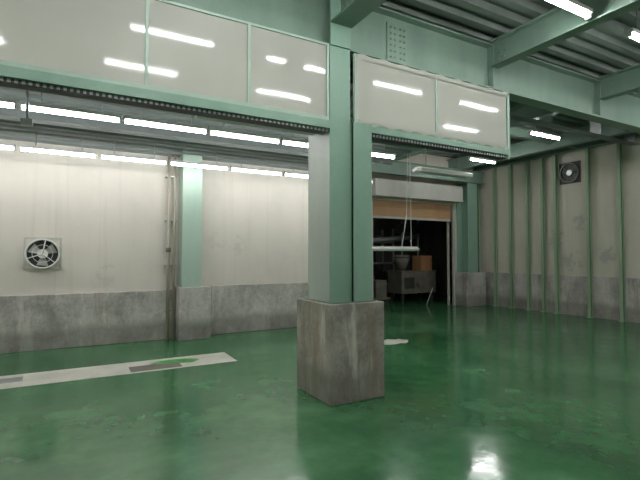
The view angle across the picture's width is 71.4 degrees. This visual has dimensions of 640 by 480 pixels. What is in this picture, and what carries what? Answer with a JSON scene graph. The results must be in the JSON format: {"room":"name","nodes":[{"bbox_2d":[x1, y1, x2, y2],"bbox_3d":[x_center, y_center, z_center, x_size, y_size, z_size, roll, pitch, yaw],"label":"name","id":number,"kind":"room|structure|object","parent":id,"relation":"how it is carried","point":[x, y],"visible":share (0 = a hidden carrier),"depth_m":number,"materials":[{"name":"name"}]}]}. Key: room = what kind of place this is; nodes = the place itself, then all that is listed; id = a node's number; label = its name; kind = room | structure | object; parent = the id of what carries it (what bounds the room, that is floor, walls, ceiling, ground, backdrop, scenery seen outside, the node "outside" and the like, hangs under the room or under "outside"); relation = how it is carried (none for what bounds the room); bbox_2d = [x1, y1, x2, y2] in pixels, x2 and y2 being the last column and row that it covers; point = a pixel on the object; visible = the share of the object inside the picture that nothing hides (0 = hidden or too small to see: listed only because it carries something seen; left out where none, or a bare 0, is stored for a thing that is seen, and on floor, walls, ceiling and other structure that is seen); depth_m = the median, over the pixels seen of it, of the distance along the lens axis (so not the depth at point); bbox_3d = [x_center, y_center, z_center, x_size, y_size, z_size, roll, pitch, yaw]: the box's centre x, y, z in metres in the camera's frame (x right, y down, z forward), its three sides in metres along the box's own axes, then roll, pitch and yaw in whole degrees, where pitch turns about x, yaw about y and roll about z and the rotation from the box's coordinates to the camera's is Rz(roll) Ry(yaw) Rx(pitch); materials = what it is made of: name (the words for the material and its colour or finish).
{"room":"empty warehouse","nodes":[
{"label":"empty warehouse","id":0,"kind":"room"},
{"bbox_2d":[0,139,307,353],"bbox_3d":[-3.853,-0.435,8.175,9.200,4.420,1.400,1,-2,-29],"label":"wall","id":1,"kind":"structure","parent":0,"point":[109,216],"depth_m":7.73,"materials":[{"name":"paint"}]},
{"bbox_2d":[23,237,61,269],"bbox_3d":[-4.411,0.218,7.078,0.520,0.520,0.134,1,-2,-29],"label":"exhaust fan","id":2,"kind":"object","parent":1,"relation":"attached to","point":[42,253],"visible":1,"depth_m":7.09,"materials":[{"name":"metal"}]},
{"bbox_2d":[164,155,176,339],"bbox_3d":[-2.693,0.120,8.016,0.190,3.300,0.172,1,-2,-29],"label":"pipes","id":3,"kind":"object","parent":1,"relation":"attached to","point":[168,249],"depth_m":7.96,"materials":[{"name":"grey metal"}]},
{"bbox_2d":[178,154,201,286],"bbox_3d":[-2.369,-0.342,8.117,0.340,2.370,0.340,1,-2,-29],"label":"steel column","id":4,"kind":"structure","parent":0,"point":[190,178],"depth_m":7.97,"materials":[{"name":"green metal"}]},
{"bbox_2d":[0,84,421,170],"bbox_3d":[-2.540,-2.103,5.871,9.200,1.200,4.200,1,-2,-29],"label":"ceiling","id":5,"kind":"structure","parent":0,"point":[55,129],"depth_m":6.69,"materials":[{"name":"grey metal"}]},
{"bbox_2d":[0,142,15,150],"bbox_3d":[-4.766,-1.440,6.097,0.990,0.312,0.090,1,-2,-29],"label":"fluorescent light","id":6,"kind":"object","parent":5,"relation":"hanging from","point":[10,146],"visible":1,"depth_m":6.27,"materials":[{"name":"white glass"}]},
{"bbox_2d":[0,97,16,109],"bbox_3d":[-3.607,-1.516,4.432,0.975,0.272,0.090,1,-2,-29],"label":"fluorescent light","id":7,"kind":"object","parent":5,"relation":"hanging from","point":[4,102],"visible":1,"depth_m":4.61,"materials":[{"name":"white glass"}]},
{"bbox_2d":[20,90,32,126],"bbox_3d":[-2.945,-1.400,4.476,0.100,0.500,0.080,1,-2,-29],"label":"conduit","id":8,"kind":"object","parent":5,"relation":"hanging from","point":[26,121],"visible":0.75,"depth_m":4.46,"materials":[{"name":"grey metal"}]},
{"bbox_2d":[19,131,96,157],"bbox_3d":[-3.862,-1.423,6.600,0.990,0.312,0.090,1,-2,-29],"label":"fluorescent light","id":9,"kind":"object","parent":5,"relation":"hanging from","point":[31,148],"visible":1,"depth_m":6.56,"materials":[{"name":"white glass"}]},
{"bbox_2d":[19,92,120,122],"bbox_3d":[-2.733,-1.499,4.918,0.975,0.272,0.090,1,-2,-29],"label":"fluorescent light","id":10,"kind":"object","parent":5,"relation":"hanging from","point":[33,106],"visible":0.88,"depth_m":4.88,"materials":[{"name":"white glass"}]},
{"bbox_2d":[100,140,166,164],"bbox_3d":[-2.958,-1.406,7.103,0.990,0.312,0.090,1,-2,-29],"label":"fluorescent light","id":11,"kind":"object","parent":5,"relation":"hanging from","point":[114,156],"visible":1,"depth_m":7.06,"materials":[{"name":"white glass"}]},
{"bbox_2d":[123,107,207,134],"bbox_3d":[-1.860,-1.483,5.404,0.975,0.272,0.090,1,-2,-29],"label":"fluorescent light","id":12,"kind":"object","parent":5,"relation":"hanging from","point":[127,119],"visible":0.88,"depth_m":5.36,"materials":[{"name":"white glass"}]},
{"bbox_2d":[169,148,228,170],"bbox_3d":[-2.054,-1.389,7.606,0.990,0.312,0.090,1,-2,-29],"label":"fluorescent light","id":13,"kind":"object","parent":5,"relation":"hanging from","point":[171,161],"visible":1,"depth_m":7.56,"materials":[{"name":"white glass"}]},
{"bbox_2d":[208,122,280,143],"bbox_3d":[-0.986,-1.466,5.890,0.975,0.272,0.090,1,-2,-29],"label":"fluorescent light","id":14,"kind":"object","parent":5,"relation":"hanging from","point":[211,130],"visible":0.86,"depth_m":5.85,"materials":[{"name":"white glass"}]},
{"bbox_2d":[195,116,314,135],"bbox_3d":[-0.614,-1.399,4.515,1.270,0.500,0.080,1,-2,-29],"label":"batten","id":15,"kind":"object","parent":5,"relation":"hanging from","point":[197,117],"visible":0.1,"depth_m":4.47,"materials":[{"name":"grey metal"}]},
{"bbox_2d":[230,154,282,175],"bbox_3d":[-1.149,-1.372,8.109,0.990,0.312,0.090,1,-2,-29],"label":"fluorescent light","id":16,"kind":"object","parent":5,"relation":"hanging from","point":[232,168],"visible":1,"depth_m":8.06,"materials":[{"name":"white glass"}]},
{"bbox_2d":[280,133,307,146],"bbox_3d":[-0.112,-1.450,6.376,0.975,0.272,0.090,1,-2,-29],"label":"fluorescent light","id":17,"kind":"object","parent":5,"relation":"hanging from","point":[287,141],"visible":0.36,"depth_m":6.20,"materials":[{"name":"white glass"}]},
{"bbox_2d":[283,160,307,177],"bbox_3d":[-0.245,-1.355,8.612,0.990,0.312,0.090,1,-2,-29],"label":"fluorescent light","id":18,"kind":"object","parent":5,"relation":"hanging from","point":[285,173],"visible":0.56,"depth_m":8.46,"materials":[{"name":"white glass"}]},
{"bbox_2d":[372,142,395,158],"bbox_3d":[0.762,-1.434,6.862,0.975,0.272,0.090,1,-2,-29],"label":"fluorescent light","id":19,"kind":"object","parent":5,"relation":"hanging from","point":[376,153],"visible":0.38,"depth_m":6.97,"materials":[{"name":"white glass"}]},
{"bbox_2d":[372,153,418,250],"bbox_3d":[1.445,-1.202,8.861,1.180,2.841,0.212,1,-2,-29],"label":"fluorescent light fixture","id":20,"kind":"object","parent":5,"relation":"hanging from","point":[374,248],"visible":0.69,"depth_m":8.91,"materials":[{"name":"white metal"}]},
{"bbox_2d":[412,154,472,178],"bbox_3d":[2.797,-2.027,10.100,1.560,1.108,0.320,1,-2,-29],"label":"fluorescent light fixture","id":21,"kind":"object","parent":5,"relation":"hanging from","point":[422,170],"visible":0.78,"depth_m":9.99,"materials":[{"name":"white metal"}]},
{"bbox_2d":[468,156,495,163],"bbox_3d":[4.175,-2.270,11.448,0.950,0.532,0.090,1,-2,-29],"label":"fluorescent light","id":22,"kind":"object","parent":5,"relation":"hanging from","point":[474,158],"visible":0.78,"depth_m":11.39,"materials":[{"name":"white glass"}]},
{"bbox_2d":[527,125,560,139],"bbox_3d":[4.551,-2.351,9.026,0.950,0.532,0.090,1,-2,-29],"label":"fluorescent light","id":23,"kind":"object","parent":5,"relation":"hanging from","point":[531,131],"visible":0.78,"depth_m":8.96,"materials":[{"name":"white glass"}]},
{"bbox_2d":[510,114,639,145],"bbox_3d":[4.481,-2.371,8.381,5.500,0.536,0.220,1,-2,-29],"label":"conduit","id":24,"kind":"object","parent":5,"relation":"attached to","point":[630,139],"visible":0.49,"depth_m":8.81,"materials":[{"name":"metal"}]},
{"bbox_2d":[0,294,639,479],"bbox_3d":[0.700,1.774,5.884,15.400,0.150,17.100,1,-2,-29],"label":"floor","id":25,"kind":"structure","parent":0,"point":[488,392],"depth_m":4.32,"materials":[{"name":"green paint"}]},
{"bbox_2d":[0,352,236,388],"bbox_3d":[-3.932,1.669,5.129,5.970,0.008,0.640,1,-2,-29],"label":"strip","id":26,"kind":"object","parent":25,"relation":"on","point":[56,376],"visible":1,"depth_m":5.77,"materials":[{"name":"paint"}]},
{"bbox_2d":[175,285,210,340],"bbox_3d":[-2.310,1.307,8.059,0.560,0.930,0.400,1,-2,-29],"label":"pedestal","id":27,"kind":"object","parent":25,"relation":"on","point":[192,304],"depth_m":7.88,"materials":[{"name":"grey concrete"}]},
{"bbox_2d":[297,298,384,406],"bbox_3d":[0.211,1.163,4.905,0.665,1.005,0.770,1,-2,-29],"label":"pedestal","id":28,"kind":"object","parent":25,"relation":"on","point":[340,347],"visible":0.86,"depth_m":4.60,"materials":[{"name":"grey concrete"}]},
{"bbox_2d":[305,0,375,303],"bbox_3d":[0.211,-0.992,4.920,0.560,3.305,0.570,1,-2,-29],"label":"steel column","id":29,"kind":"structure","parent":28,"relation":"on","point":[339,159],"depth_m":4.69,"materials":[{"name":"green metal"}]},
{"bbox_2d":[329,0,385,28],"bbox_3d":[2.020,-2.572,1.475,0.260,0.400,7.460,1,-2,-29],"label":"cross beam","id":30,"kind":"structure","parent":29,"relation":"attached to","point":[352,12],"depth_m":4.46,"materials":[{"name":"green metal"}]},
{"bbox_2d":[168,0,639,133],"bbox_3d":[0.991,-2.323,5.291,14.780,0.600,0.200,1,-2,-29],"label":"girder","id":31,"kind":"object","parent":29,"relation":"attached to","point":[386,34],"visible":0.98,"depth_m":5.60,"materials":[{"name":"green metal"}]},
{"bbox_2d":[0,0,329,134],"bbox_3d":[-2.700,-1.625,3.160,6.280,0.920,0.250,1,-2,-29],"label":"panel","id":32,"kind":"object","parent":31,"relation":"attached to","point":[164,55],"visible":1,"depth_m":3.82,"materials":[{"name":"glass"}]},
{"bbox_2d":[352,53,509,159],"bbox_3d":[1.422,-1.549,5.407,2.490,0.900,0.151,1,-2,-29],"label":"panel","id":33,"kind":"object","parent":31,"relation":"attached to","point":[405,105],"visible":1,"depth_m":5.27,"materials":[{"name":"glass"}]},
{"bbox_2d":[393,64,639,160],"bbox_3d":[4.915,-2.437,6.369,0.160,0.340,13.200,1,-2,-29],"label":"cross beam","id":34,"kind":"structure","parent":31,"relation":"attached to","point":[625,81],"depth_m":7.01,"materials":[{"name":"green metal"}]},
{"bbox_2d":[510,126,577,147],"bbox_3d":[3.865,-2.399,9.562,5.530,0.200,0.100,1,-2,-29],"label":"beam","id":35,"kind":"structure","parent":34,"relation":"attached to","point":[516,131],"depth_m":9.97,"materials":[{"name":"green metal"}]},
{"bbox_2d":[447,124,632,168],"bbox_3d":[7.055,-2.397,7.560,0.160,0.340,13.200,1,-2,-29],"label":"cross beam","id":36,"kind":"structure","parent":31,"relation":"attached to","point":[528,147],"depth_m":10.63,"materials":[{"name":"green metal"}]},
{"bbox_2d":[490,0,639,68],"bbox_3d":[4.126,-2.562,2.647,0.160,0.340,7.460,1,-2,-29],"label":"cross beam","id":37,"kind":"structure","parent":31,"relation":"attached to","point":[559,24],"depth_m":5.19,"materials":[{"name":"green metal"}]},
{"bbox_2d":[373,279,389,304],"bbox_3d":[1.638,1.391,13.347,0.718,1.118,0.600,1,-2,-29],"label":"handcart","id":38,"kind":"object","parent":25,"relation":"on","point":[379,286],"visible":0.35,"depth_m":13.15,"materials":[{"name":"metal"}]},
{"bbox_2d":[373,229,394,298],"bbox_3d":[1.397,0.804,14.950,2.260,2.400,0.660,1,-2,-29],"label":"storage rack","id":39,"kind":"object","parent":25,"relation":"on","point":[382,275],"visible":0.16,"depth_m":15.20,"materials":[{"name":"metal"}]},
{"bbox_2d":[384,339,407,344],"bbox_3d":[1.233,1.758,7.689,0.725,0.004,0.428,1,-2,-29],"label":"floor marking","id":40,"kind":"object","parent":25,"relation":"on","point":[387,341],"depth_m":7.70,"materials":[{"name":"white paint"}]},
{"bbox_2d":[373,202,422,298],"bbox_3d":[2.529,0.307,14.905,2.298,3.390,0.390,1,-2,-29],"label":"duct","id":41,"kind":"object","parent":25,"relation":"on","point":[417,228],"visible":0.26,"depth_m":15.00,"materials":[{"name":"metal"}]},
{"bbox_2d":[387,255,436,302],"bbox_3d":[2.975,1.234,14.361,1.440,1.500,0.780,1,-2,-29],"label":"machine","id":42,"kind":"object","parent":25,"relation":"on","point":[401,281],"visible":0.97,"depth_m":14.04,"materials":[{"name":"metal"}]},
{"bbox_2d":[412,256,431,270],"bbox_3d":[3.325,0.749,14.520,0.490,0.480,0.430,1,-2,-29],"label":"wooden crate","id":43,"kind":"object","parent":42,"relation":"on","point":[420,263],"visible":0.99,"depth_m":14.37,"materials":[{"name":"brown wood"}]},
{"bbox_2d":[455,272,485,306],"bbox_3d":[4.485,1.458,13.264,0.780,0.980,0.490,1,-2,-29],"label":"pedestal","id":44,"kind":"object","parent":25,"relation":"on","point":[470,287],"visible":0.9,"depth_m":13.05,"materials":[{"name":"concrete"}]},
{"bbox_2d":[456,183,477,272],"bbox_3d":[4.395,-0.352,13.302,0.400,2.640,0.438,1,-2,-29],"label":"steel column","id":45,"kind":"structure","parent":44,"relation":"on","point":[466,211],"depth_m":13.21,"materials":[{"name":"green metal"}]},
{"bbox_2d":[372,160,484,184],"bbox_3d":[2.478,-1.891,12.036,5.530,0.350,0.180,1,-2,-29],"label":"beam","id":46,"kind":"structure","parent":45,"relation":"on","point":[398,168],"depth_m":12.12,"materials":[{"name":"green metal"}]},
{"bbox_2d":[373,200,446,298],"bbox_3d":[2.067,0.313,14.481,6.500,3.650,3.500,1,-2,-29],"label":"wall","id":47,"kind":"structure","parent":0,"point":[433,240],"depth_m":16.57,"materials":[{"name":"black"}]},
{"bbox_2d":[372,178,462,305],"bbox_3d":[2.712,0.170,12.452,3.150,3.500,0.480,1,-2,-29],"label":"roller shutter","id":48,"kind":"object","parent":47,"relation":"attached to","point":[381,188],"visible":0.66,"depth_m":12.50,"materials":[{"name":"grey metal"}]},
{"bbox_2d":[372,154,472,304],"bbox_3d":[2.236,-0.291,12.449,6.000,4.420,0.250,1,-2,-29],"label":"door frame","id":49,"kind":"structure","parent":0,"point":[426,159],"depth_m":13.09,"materials":[{"name":"green metal"}]},
{"bbox_2d":[350,0,639,157],"bbox_3d":[1.507,-2.857,4.588,15.400,0.180,13.780,1,-2,-29],"label":"ceiling","id":50,"kind":"structure","parent":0,"point":[604,49],"depth_m":5.87,"materials":[{"name":"paint"}]},
{"bbox_2d":[546,0,592,19],"bbox_3d":[2.420,-2.555,4.469,0.950,0.432,0.090,1,-2,-29],"label":"fluorescent light","id":51,"kind":"object","parent":50,"relation":"hanging from","point":[574,6],"visible":1,"depth_m":4.54,"materials":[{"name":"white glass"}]},
{"bbox_2d":[624,9,639,41],"bbox_3d":[3.932,-2.527,5.309,0.950,0.432,0.090,1,-2,-29],"label":"fluorescent light","id":52,"kind":"object","parent":50,"relation":"hanging from","point":[633,33],"visible":0.86,"depth_m":5.10,"materials":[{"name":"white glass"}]},
{"bbox_2d":[477,143,626,321],"bbox_3d":[7.669,-0.250,8.614,0.128,4.080,11.695,1,-2,-29],"label":"studs","id":53,"kind":"structure","parent":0,"point":[620,196],"depth_m":11.71,"materials":[{"name":"metal"}]},
{"bbox_2d":[480,138,639,322],"bbox_3d":[8.121,-0.434,8.201,0.250,4.420,13.400,1,-2,-29],"label":"wall","id":54,"kind":"structure","parent":0,"point":[572,197],"depth_m":11.19,"materials":[{"name":"concrete"}]},
{"bbox_2d":[472,133,639,170],"bbox_3d":[7.982,-2.464,8.078,0.200,0.290,13.200,1,-2,-29],"label":"beam","id":55,"kind":"structure","parent":54,"relation":"attached to","point":[597,143],"depth_m":11.62,"materials":[{"name":"green metal"}]},
{"bbox_2d":[559,160,580,184],"bbox_3d":[6.315,-1.701,11.270,0.064,0.540,0.540,1,-2,-29],"label":"exhaust fan","id":56,"kind":"object","parent":54,"relation":"attached to","point":[570,172],"visible":1,"depth_m":11.25,"materials":[{"name":"metal"}]}
]}

